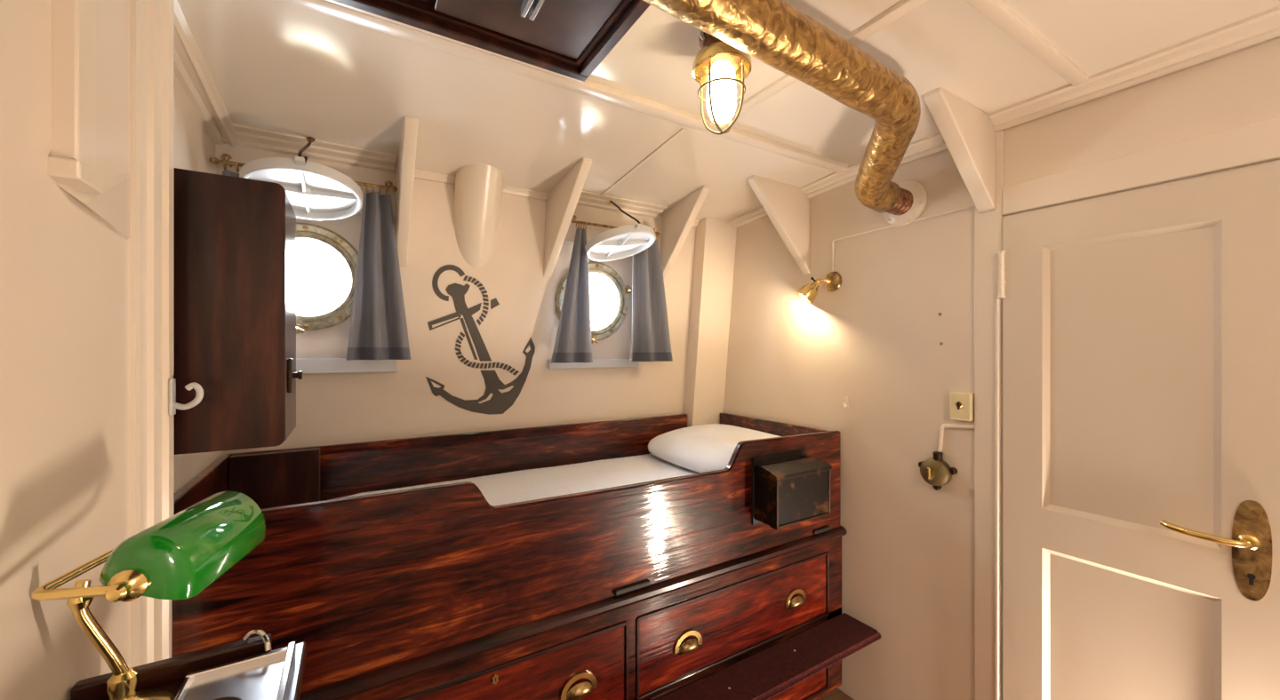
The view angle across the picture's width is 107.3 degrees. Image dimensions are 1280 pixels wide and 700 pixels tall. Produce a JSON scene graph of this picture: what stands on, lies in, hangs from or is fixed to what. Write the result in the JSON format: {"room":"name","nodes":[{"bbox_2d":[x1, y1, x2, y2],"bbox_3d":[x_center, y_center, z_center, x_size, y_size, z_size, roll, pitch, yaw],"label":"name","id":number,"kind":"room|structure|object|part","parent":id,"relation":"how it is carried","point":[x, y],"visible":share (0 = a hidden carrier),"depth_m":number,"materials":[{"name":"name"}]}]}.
{"room":"ship interior","nodes":[
{"label":"ship interior","id":0,"kind":"room"},
{"bbox_2d":[0,0,223,699],"bbox_3d":[-0.619,0.315,0.267,0.160,2.230,3.700,0,0,-31],"label":"wall","id":1,"kind":"structure","parent":0,"point":[65,273],"depth_m":0.58,"materials":[{"name":"paint"}]},
{"bbox_2d":[48,0,129,239],"bbox_3d":[-0.756,-0.455,0.666,0.031,0.560,0.235,0,0,-31],"label":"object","id":2,"kind":"structure","parent":1,"relation":"attached to","point":[72,162],"depth_m":0.58,"materials":[{"name":"beige paint"}]},
{"bbox_2d":[130,0,173,667],"bbox_3d":[-0.872,0.347,0.838,0.023,2.165,0.163,0,0,-31],"label":"trim","id":3,"kind":"structure","parent":1,"relation":"attached to","point":[151,20],"depth_m":0.83,"materials":[{"name":"beige paint"}]},
{"bbox_2d":[168,378,203,415],"bbox_3d":[-0.875,0.090,0.906,0.054,0.070,0.022,0,0,-11],"label":"coat hook","id":4,"kind":"object","parent":3,"relation":"attached to","point":[173,405],"visible":1,"depth_m":0.91,"materials":[{"name":"white metal"}]},
{"bbox_3d":[-0.896,0.090,0.902,0.005,0.070,0.023,0,0,-31],"label":"plate","id":5,"kind":"part","parent":4,"relation":"part of","materials":[{"name":"white metal"}]},
{"bbox_2d":[173,0,235,147],"bbox_3d":[-1.130,-0.690,1.203,0.062,0.088,0.710,0,0,-31],"label":"trim","id":6,"kind":"structure","parent":1,"relation":"attached to","point":[190,68],"depth_m":1.19,"materials":[{"name":"beige paint"}]},
{"bbox_2d":[173,168,302,455],"bbox_3d":[-0.945,-0.078,1.099,0.263,0.580,0.260,0,0,-31],"label":"upper cabinet","id":7,"kind":"object","parent":1,"relation":"attached to","point":[235,237],"visible":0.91,"depth_m":1.00,"materials":[{"name":"brown wood"}]},
{"bbox_3d":[-0.868,-0.077,1.156,0.019,0.566,0.233,0,0,-31],"label":"cupboard door","id":8,"kind":"part","parent":7,"relation":"part of","materials":[{"name":"brown wood"}]},
{"bbox_2d":[215,143,695,455],"bbox_3d":[-0.550,0.315,2.201,2.550,2.230,0.445,0,0,-31],"label":"wall","id":9,"kind":"structure","parent":0,"point":[332,409],"depth_m":1.96,"materials":[{"name":"paint"}]},
{"bbox_2d":[209,153,397,191],"bbox_3d":[-1.105,-0.585,1.588,0.508,0.038,0.084,0,0,-31],"label":"curtain rod","id":10,"kind":"object","parent":9,"relation":"attached to","point":[213,160],"visible":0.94,"depth_m":1.47,"materials":[{"name":"gold metal"}]},
{"bbox_2d":[222,160,239,177],"bbox_3d":[-1.209,-0.273,1.489,0.190,0.616,0.048,0,0,-31],"label":"curtain","id":11,"kind":"object","parent":10,"relation":"hanging from","point":[226,172],"visible":0.06,"depth_m":1.45,"materials":[{"name":"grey fabric"}]},
{"bbox_2d":[346,183,411,360],"bbox_3d":[-0.920,-0.273,1.667,0.201,0.616,0.073,0,0,-31],"label":"curtain","id":12,"kind":"object","parent":10,"relation":"hanging from","point":[378,331],"visible":1,"depth_m":1.66,"materials":[{"name":"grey fabric"}]},
{"bbox_2d":[296,223,358,334],"bbox_3d":[-1.185,-0.251,1.687,0.389,0.390,0.171,0,0,-31],"label":"window","id":13,"kind":"structure","parent":9,"relation":"in","point":[305,233],"depth_m":1.69,"materials":[{"name":"gold metal"}]},
{"bbox_2d":[239,155,362,221],"bbox_3d":[-1.043,-0.492,1.466,0.312,0.102,0.312,0,0,13],"label":"porthole cover","id":14,"kind":"object","parent":13,"relation":"attached to","point":[315,191],"visible":0.88,"depth_m":1.45,"materials":[{"name":"white metal"}]},
{"bbox_2d":[296,358,397,374],"bbox_3d":[-1.157,0.057,1.693,0.505,0.054,0.070,0,0,-31],"label":"windowsill","id":15,"kind":"structure","parent":9,"relation":"attached to","point":[306,365],"depth_m":1.70,"materials":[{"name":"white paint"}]},
{"bbox_2d":[395,116,418,268],"bbox_3d":[-0.804,-0.511,1.613,0.039,0.397,0.442,0,0,-31],"label":"bracket","id":16,"kind":"object","parent":9,"relation":"attached to","point":[405,164],"visible":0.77,"depth_m":1.58,"materials":[{"name":"beige paint"}]},
{"bbox_2d":[218,123,699,226],"bbox_3d":[-0.501,-0.699,1.946,1.910,0.102,0.155,0,0,-31],"label":"trim","id":17,"kind":"structure","parent":9,"relation":"attached to","point":[245,136],"depth_m":1.63,"materials":[{"name":"beige paint"}]},
{"bbox_2d":[453,163,503,268],"bbox_3d":[-0.622,-0.501,1.839,0.180,0.374,0.226,0,0,-31],"label":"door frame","id":18,"kind":"structure","parent":9,"relation":"attached to","point":[478,187],"depth_m":1.83,"materials":[{"name":"beige paint"}]},
{"bbox_2d":[425,264,535,415],"bbox_3d":[-0.656,-0.031,1.978,0.441,0.617,0.064,0,0,-35],"label":"decal","id":19,"kind":"object","parent":9,"relation":"attached to","point":[500,403],"visible":1,"depth_m":1.96,"materials":[{"name":"grey plastic"}]},
{"bbox_2d":[543,157,591,277],"bbox_3d":[-0.306,-0.516,1.916,0.038,0.387,0.441,0,0,-31],"label":"bracket","id":20,"kind":"object","parent":9,"relation":"attached to","point":[561,204],"visible":0.88,"depth_m":1.92,"materials":[{"name":"beige paint"}]},
{"bbox_2d":[547,359,638,369],"bbox_3d":[-0.224,0.066,2.264,0.467,0.040,0.070,0,0,-31],"label":"window sill","id":21,"kind":"structure","parent":9,"relation":"attached to","point":[604,363],"depth_m":2.24,"materials":[{"name":"white wood"}]},
{"bbox_2d":[554,262,631,343],"bbox_3d":[-0.231,-0.225,2.272,0.389,0.390,0.171,0,0,-31],"label":"window","id":22,"kind":"structure","parent":9,"relation":"in","point":[617,292],"depth_m":2.29,"materials":[{"name":"gold metal"}]},
{"bbox_2d":[584,224,655,261],"bbox_3d":[-0.085,-0.462,2.050,0.306,0.115,0.311,0,0,15],"label":"porthole cover","id":23,"kind":"object","parent":22,"relation":"attached to","point":[623,242],"visible":1,"depth_m":2.04,"materials":[{"name":"white metal"}]},
{"bbox_2d":[570,215,660,236],"bbox_3d":[-0.129,-0.568,2.184,0.488,0.038,0.086,0,0,-31],"label":"curtain rod","id":24,"kind":"object","parent":9,"relation":"attached to","point":[657,234],"visible":0.58,"depth_m":2.10,"materials":[{"name":"gold metal"}]},
{"bbox_2d":[551,222,592,363],"bbox_3d":[-0.289,-0.252,2.052,0.203,0.614,0.057,0,0,-31],"label":"curtain","id":25,"kind":"object","parent":24,"relation":"hanging from","point":[573,343],"visible":0.97,"depth_m":2.06,"materials":[{"name":"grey fabric"}]},
{"bbox_2d":[631,240,672,361],"bbox_3d":[0.048,-0.252,2.257,0.245,0.613,0.070,0,0,-31],"label":"curtain","id":26,"kind":"object","parent":24,"relation":"hanging from","point":[651,340],"visible":0.85,"depth_m":2.24,"materials":[{"name":"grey fabric"}]},
{"bbox_2d":[660,185,709,279],"bbox_3d":[0.192,-0.537,2.217,0.052,0.344,0.444,0,0,-23],"label":"bracket","id":27,"kind":"object","parent":9,"relation":"attached to","point":[676,223],"visible":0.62,"depth_m":2.23,"materials":[{"name":"beige paint"}]},
{"bbox_2d":[178,0,1279,221],"bbox_3d":[0.316,-0.746,0.778,2.550,0.208,3.600,0,0,-31],"label":"ceiling","id":28,"kind":"structure","parent":0,"point":[277,66],"depth_m":1.28,"materials":[{"name":"beige paint"}]},
{"bbox_2d":[297,136,315,163],"bbox_3d":[-1.002,-0.608,1.419,0.023,0.158,0.220,0,0,-30],"label":"hook","id":29,"kind":"object","parent":28,"relation":"hanging from","point":[309,141],"visible":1,"depth_m":1.42,"materials":[{"name":"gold metal"}]},
{"bbox_2d":[325,0,583,82],"bbox_3d":[-0.492,-0.720,1.021,0.811,0.040,0.016,0,0,-31],"label":"trim","id":30,"kind":"structure","parent":28,"relation":"attached to","point":[331,1],"depth_m":1.06,"materials":[{"name":"beige dark varnished wood"}]},
{"bbox_2d":[332,0,650,81],"bbox_3d":[-0.170,-0.713,0.492,0.802,0.046,1.218,0,0,-31],"label":"ceiling hatch","id":31,"kind":"object","parent":28,"relation":"attached to","point":[571,38],"visible":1,"depth_m":1.02,"materials":[{"name":"brown wood"}]},
{"bbox_3d":[-0.306,-0.732,0.409,0.397,0.006,1.132,0,0,-31],"label":"fixed panel","id":32,"kind":"part","parent":31,"relation":"part of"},
{"bbox_3d":[-0.170,-0.722,0.492,0.750,0.028,1.166,0,0,-31],"label":"frame","id":33,"kind":"part","parent":31,"relation":"part of","materials":[{"name":"brown wood"}]},
{"bbox_3d":[-0.001,-0.720,0.591,0.324,0.016,1.125,0,0,-31],"label":"sliding panel","id":34,"kind":"part","parent":31,"relation":"part of","materials":[{"name":"brown wood"}]},
{"bbox_3d":[-0.183,-0.701,0.897,0.028,0.022,0.202,0,0,-31],"label":"slide handle","id":35,"kind":"part","parent":31,"relation":"part of","materials":[{"name":"silver metal"}]},
{"bbox_2d":[279,0,847,172],"bbox_3d":[-0.059,-0.728,1.356,2.050,0.024,0.047,0,0,-31],"label":"trim","id":36,"kind":"structure","parent":28,"relation":"attached to","point":[590,88],"depth_m":1.28,"materials":[{"name":"beige paint"}]},
{"bbox_2d":[608,200,640,223],"bbox_3d":[-0.068,-0.590,2.018,0.023,0.185,0.270,0,0,-32],"label":"hook","id":37,"kind":"object","parent":28,"relation":"hanging from","point":[612,202],"visible":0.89,"depth_m":2.00,"materials":[{"name":"grey metal"}]},
{"bbox_2d":[600,128,685,195],"bbox_3d":[-0.032,-0.705,1.842,0.012,0.072,0.680,0,0,-31],"label":"trim","id":38,"kind":"structure","parent":28,"relation":"attached to","point":[682,130],"depth_m":1.75,"materials":[{"name":"beige paint"}]},
{"bbox_2d":[697,29,704,39],"bbox_3d":[0.207,-0.721,0.939,0.035,0.024,0.317,0,0,-29],"label":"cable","id":39,"kind":"object","parent":28,"relation":"attached to","point":[700,33],"visible":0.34,"depth_m":1.07,"materials":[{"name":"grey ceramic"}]},
{"bbox_2d":[692,32,751,135],"bbox_3d":[0.190,-0.619,1.094,0.136,0.234,0.136,0,0,-31],"label":"lamp","id":40,"kind":"object","parent":28,"relation":"hanging from","point":[718,66],"visible":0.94,"depth_m":1.07,"materials":[{"name":"gold metal"}]},
{"bbox_3d":[0.190,-0.601,1.094,0.068,0.135,0.068,0,0,-31],"label":"bulb","id":41,"kind":"part","parent":40,"relation":"part of","materials":[{"name":"beige glass"}]},
{"bbox_2d":[713,0,927,126],"bbox_3d":[0.426,-0.732,1.228,0.035,0.016,0.675,0,0,-31],"label":"trim","id":42,"kind":"structure","parent":28,"relation":"attached to","point":[902,7],"depth_m":1.08,"materials":[{"name":"beige paint"}]},
{"bbox_2d":[963,0,1089,86],"bbox_3d":[0.738,-0.732,0.999,1.100,0.016,0.034,0,0,-31],"label":"trim","id":43,"kind":"structure","parent":28,"relation":"attached to","point":[997,12],"depth_m":1.10,"materials":[{"name":"beige paint"}]},
{"bbox_2d":[816,688,854,699],"bbox_3d":[0.264,1.455,0.864,2.550,0.050,3.800,0,0,-31],"label":"floor","id":44,"kind":"structure","parent":0,"point":[836,694],"depth_m":1.95,"materials":[{"name":"brown wood"}]},
{"bbox_2d":[70,633,306,699],"bbox_3d":[-0.476,0.929,0.427,0.244,1.002,0.585,0,0,-31],"label":"desk","id":45,"kind":"object","parent":44,"relation":"on","point":[169,675],"visible":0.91,"depth_m":0.65,"materials":[{"name":"brown wood"}]},
{"bbox_2d":[32,491,265,699],"bbox_3d":[-0.604,0.330,0.593,0.155,0.250,0.248,0,0,-17],"label":"desk lamp","id":46,"kind":"object","parent":45,"relation":"on","point":[178,557],"visible":1,"depth_m":0.55,"materials":[{"name":"green glass"}]},
{"bbox_3d":[-0.638,0.333,0.559,0.013,0.134,0.048,0,0,21],"label":"stem","id":47,"kind":"part","parent":46,"relation":"part of","materials":[{"name":"gold metal"}]},
{"bbox_3d":[-0.544,0.252,0.494,0.034,0.034,0.024,0,0,-17],"label":"yoke knob","id":48,"kind":"part","parent":46,"relation":"part of","materials":[{"name":"gold metal"}]},
{"bbox_3d":[-0.571,0.243,0.605,0.085,0.076,0.203,0,0,-17],"label":"lamp shade","id":49,"kind":"part","parent":46,"relation":"part of","materials":[{"name":"green glass"}]},
{"bbox_2d":[174,641,295,699],"bbox_3d":[-0.469,0.445,0.515,0.120,0.022,0.368,0,0,-31],"label":"sink","id":50,"kind":"object","parent":45,"relation":"on","point":[266,676],"visible":1,"depth_m":0.64,"materials":[{"name":"silver metal"}]},
{"bbox_2d":[212,696,241,699],"bbox_3d":[-0.514,0.441,0.559,0.066,0.012,0.066,0,0,-31],"label":"soap dish","id":51,"kind":"object","parent":50,"relation":"on","point":[224,698],"visible":1,"depth_m":0.59,"materials":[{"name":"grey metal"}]},
{"bbox_2d":[242,629,271,651],"bbox_3d":[-0.558,0.426,0.692,0.047,0.024,0.015,0,0,12],"label":"chrome hook","id":52,"kind":"object","parent":50,"relation":"on","point":[262,635],"visible":1,"depth_m":0.69,"materials":[{"name":"metal"}]},
{"bbox_2d":[171,412,846,699],"bbox_3d":[-0.263,0.880,1.754,2.113,1.100,0.838,0,0,-31],"label":"bed","id":53,"kind":"object","parent":44,"relation":"on","point":[651,590],"visible":0.82,"depth_m":1.36,"materials":[{"name":"brown wood"}]},
{"bbox_3d":[-1.235,0.506,1.602,0.243,0.316,0.037,0,0,-31],"label":"foot panel","id":54,"kind":"part","parent":53,"relation":"part of","materials":[{"name":"brown wood"}]},
{"bbox_2d":[328,454,699,506],"bbox_3d":[-0.168,0.587,1.830,1.807,0.152,0.748,0,0,-31],"label":"mattress","id":55,"kind":"object","parent":53,"relation":"on","point":[531,484],"visible":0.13,"depth_m":1.88,"materials":[{"name":"white fabric"}]},
{"bbox_2d":[648,424,780,472],"bbox_3d":[0.380,0.444,2.158,0.522,0.130,0.730,0,0,-31],"label":"pillow","id":56,"kind":"object","parent":55,"relation":"on","point":[703,448],"visible":0.61,"depth_m":2.08,"materials":[{"name":"white fabric"}]},
{"bbox_3d":[-0.432,0.951,1.204,0.893,0.236,0.021,0,0,-31],"label":"drawer","id":57,"kind":"part","parent":53,"relation":"part of","materials":[{"name":"brown wood"}]},
{"bbox_3d":[-0.033,0.755,1.433,2.055,0.040,0.042,0,0,-31],"label":"ledge moulding","id":58,"kind":"part","parent":53,"relation":"part of","materials":[{"name":"brown wood"}]},
{"bbox_3d":[-0.174,0.954,1.344,0.112,0.060,0.005,0,0,-31],"label":"cup pull","id":59,"kind":"part","parent":53,"relation":"part of","materials":[{"name":"gold metal"}]},
{"bbox_2d":[565,681,591,699],"bbox_3d":[-0.168,0.970,1.335,0.080,0.044,0.024,0,0,-31],"label":"handle","id":60,"kind":"object","parent":53,"relation":"on","point":[574,691],"depth_m":1.33,"materials":[{"name":"gold metal"}]},
{"bbox_3d":[-0.041,1.086,1.447,2.055,0.628,0.030,0,0,-31],"label":"frame","id":61,"kind":"part","parent":53,"relation":"part of","materials":[{"name":"brown wood"}]},
{"bbox_3d":[0.159,0.954,1.547,0.112,0.060,0.005,0,0,-31],"label":"cup pull","id":62,"kind":"part","parent":53,"relation":"part of","materials":[{"name":"gold metal"}]},
{"bbox_2d":[678,639,698,655],"bbox_3d":[0.164,0.970,1.538,0.080,0.044,0.024,0,0,-31],"label":"handle","id":63,"kind":"object","parent":53,"relation":"on","point":[686,647],"depth_m":1.53,"materials":[{"name":"gold metal"}]},
{"bbox_3d":[0.372,0.951,1.694,0.894,0.236,0.021,0,0,-31],"label":"drawer","id":64,"kind":"part","parent":53,"relation":"part of","materials":[{"name":"brown wood"}]},
{"bbox_2d":[656,613,880,699],"bbox_3d":[0.413,1.126,1.591,1.122,0.088,0.178,0,0,-31],"label":"step","id":65,"kind":"structure","parent":53,"relation":"attached to","point":[763,676],"depth_m":1.63,"materials":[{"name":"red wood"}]},
{"bbox_2d":[752,449,831,529],"bbox_3d":[0.559,0.509,1.728,0.296,0.242,0.114,0,0,-31],"label":"tin box","id":66,"kind":"object","parent":53,"relation":"attached to","point":[788,489],"visible":1,"depth_m":1.68,"materials":[{"name":"black metal"}]},
{"bbox_3d":[0.517,0.509,1.764,0.262,0.242,0.008,0,0,-31],"label":"plate","id":67,"kind":"part","parent":66,"relation":"part of","materials":[{"name":"black metal"}]},
{"bbox_3d":[0.561,0.427,1.728,0.292,0.031,0.112,0,0,-31],"label":"lid","id":68,"kind":"part","parent":66,"relation":"part of","materials":[{"name":"black metal"}]},
{"bbox_3d":[0.588,0.526,1.684,0.284,0.172,0.006,0,0,-31],"label":"frame","id":69,"kind":"part","parent":66,"relation":"part of","materials":[{"name":"grey metal"}]},
{"bbox_3d":[0.600,0.954,1.816,0.112,0.060,0.005,0,0,-31],"label":"cup pull","id":70,"kind":"part","parent":53,"relation":"part of","materials":[{"name":"gold metal"}]},
{"bbox_2d":[788,596,803,610],"bbox_3d":[0.606,0.970,1.807,0.080,0.044,0.024,0,0,-31],"label":"handle","id":71,"kind":"object","parent":53,"relation":"on","point":[795,603],"depth_m":1.80,"materials":[{"name":"gold metal"}]},
{"bbox_3d":[0.372,1.241,1.694,0.894,0.256,0.021,0,0,-31],"label":"drawer","id":72,"kind":"part","parent":53,"relation":"part of","materials":[{"name":"brown wood"}]},
{"bbox_2d":[723,38,1279,699],"bbox_3d":[1.251,0.315,1.406,0.100,2.230,3.700,0,0,-31],"label":"wall","id":73,"kind":"structure","parent":0,"point":[873,341],"depth_m":1.75,"materials":[{"name":"paint"}]},
{"bbox_2d":[683,217,736,427],"bbox_3d":[0.344,0.370,2.617,0.230,2.120,0.365,0,0,-31],"label":"pillar","id":74,"kind":"structure","parent":73,"relation":"attached to","point":[715,239],"depth_m":2.50,"materials":[{"name":"beige paint"}]},
{"bbox_2d":[746,175,810,274],"bbox_3d":[0.608,-0.536,2.039,0.360,0.388,0.040,0,0,-31],"label":"bracket","id":75,"kind":"object","parent":73,"relation":"attached to","point":[787,205],"visible":0.8,"depth_m":2.05,"materials":[{"name":"beige paint"}]},
{"bbox_2d":[642,0,927,226],"bbox_3d":[0.244,-0.591,1.001,2.129,0.263,0.311,0,0,-42],"label":"insulated pipe","id":76,"kind":"object","parent":73,"relation":"attached to","point":[776,33],"visible":1,"depth_m":1.05,"materials":[{"name":"gold metal"}]},
{"bbox_2d":[796,272,841,303],"bbox_3d":[0.762,-0.266,2.017,0.178,0.136,0.084,0,0,5],"label":"reading lamp","id":77,"kind":"object","parent":73,"relation":"attached to","point":[832,282],"visible":1,"depth_m":1.99,"materials":[{"name":"gold metal"}]},
{"bbox_3d":[0.714,-0.246,2.018,0.086,0.096,0.087,0,0,-31],"label":"lamp shade","id":78,"kind":"part","parent":77,"relation":"part of","materials":[{"name":"gold metal"}]},
{"bbox_3d":[0.778,-0.290,2.002,0.067,0.026,0.026,0,0,8],"label":"arm","id":79,"kind":"part","parent":77,"relation":"part of","materials":[{"name":"gold metal"}]},
{"bbox_3d":[0.815,-0.292,2.001,0.026,0.084,0.084,0,0,-31],"label":"wall plate","id":80,"kind":"part","parent":77,"relation":"part of","materials":[{"name":"gold metal"}]},
{"bbox_2d":[842,397,848,409],"bbox_3d":[0.847,0.220,1.947,0.028,0.050,0.016,0,0,-31],"label":"wall hook","id":81,"kind":"object","parent":73,"relation":"attached to","point":[845,404],"visible":1,"depth_m":1.95,"materials":[{"name":"beige paint"}]},
{"bbox_2d":[831,204,974,271],"bbox_3d":[0.959,-0.405,1.779,0.011,0.150,0.541,0,0,-31],"label":"conduit","id":82,"kind":"object","parent":73,"relation":"attached to","point":[972,205],"visible":0.98,"depth_m":1.82,"materials":[{"name":"beige paint"}]},
{"bbox_2d":[918,451,957,490],"bbox_3d":[1.016,0.421,1.633,0.066,0.136,0.124,0,0,-31],"label":"switch","id":83,"kind":"object","parent":73,"relation":"attached to","point":[936,472],"visible":1,"depth_m":1.62,"materials":[{"name":"brown metal"}]},
{"bbox_3d":[0.997,0.425,1.621,0.022,0.044,0.012,0,0,-31],"label":"turn knob","id":84,"kind":"part","parent":83,"relation":"part of","materials":[{"name":"gold metal"}]},
{"bbox_2d":[937,424,974,452],"bbox_3d":[1.068,0.310,1.595,0.013,0.126,0.116,0,0,-31],"label":"conduit","id":85,"kind":"object","parent":73,"relation":"attached to","point":[948,426],"visible":0.98,"depth_m":1.62,"materials":[{"name":"beige paint"}]},
{"bbox_2d":[923,87,996,214],"bbox_3d":[0.980,-0.585,1.428,0.360,0.311,0.048,0,0,-31],"label":"bracket","id":86,"kind":"object","parent":73,"relation":"attached to","point":[969,134],"visible":0.89,"depth_m":1.42,"materials":[{"name":"beige paint"}]},
{"bbox_2d":[949,392,974,421],"bbox_3d":[1.072,0.188,1.573,0.032,0.092,0.068,0,0,-31],"label":"light switch","id":87,"kind":"object","parent":73,"relation":"attached to","point":[961,404],"visible":1,"depth_m":1.56,"materials":[{"name":"beige"}]},
{"bbox_2d":[974,130,1004,699],"bbox_3d":[1.129,0.370,1.517,0.034,2.120,0.079,0,0,-31],"label":"trim","id":88,"kind":"structure","parent":73,"relation":"attached to","point":[988,226],"depth_m":1.51,"materials":[{"name":"beige paint"}]},
{"bbox_2d":[728,5,1279,227],"bbox_3d":[1.270,-0.693,1.219,0.062,0.092,3.160,0,0,-31],"label":"trim","id":89,"kind":"structure","parent":73,"relation":"attached to","point":[1264,27],"depth_m":1.24,"materials":[{"name":"beige paint"}]},
{"bbox_2d":[994,161,1279,699],"bbox_3d":[1.329,0.504,1.101,0.079,1.832,0.878,0,0,-31],"label":"door","id":90,"kind":"structure","parent":73,"relation":"in","point":[1141,328],"depth_m":1.21,"materials":[{"name":"beige paint"}]},
{"bbox_3d":[1.318,0.430,1.095,0.053,0.032,0.146,0,0,-31],"label":"handle","id":91,"kind":"part","parent":90,"relation":"part of","materials":[{"name":"gold metal"}]},
{"bbox_3d":[1.373,0.450,1.058,0.006,0.224,0.056,0,0,-31],"label":"lock plate","id":92,"kind":"part","parent":90,"relation":"part of","materials":[{"name":"gold metal"}]},
{"bbox_2d":[1002,116,1279,215],"bbox_3d":[1.621,-0.467,0.706,0.038,0.090,1.819,0,0,-31],"label":"trim","id":93,"kind":"structure","parent":73,"relation":"attached to","point":[1259,142],"depth_m":1.20,"materials":[{"name":"beige paint"}]}
]}

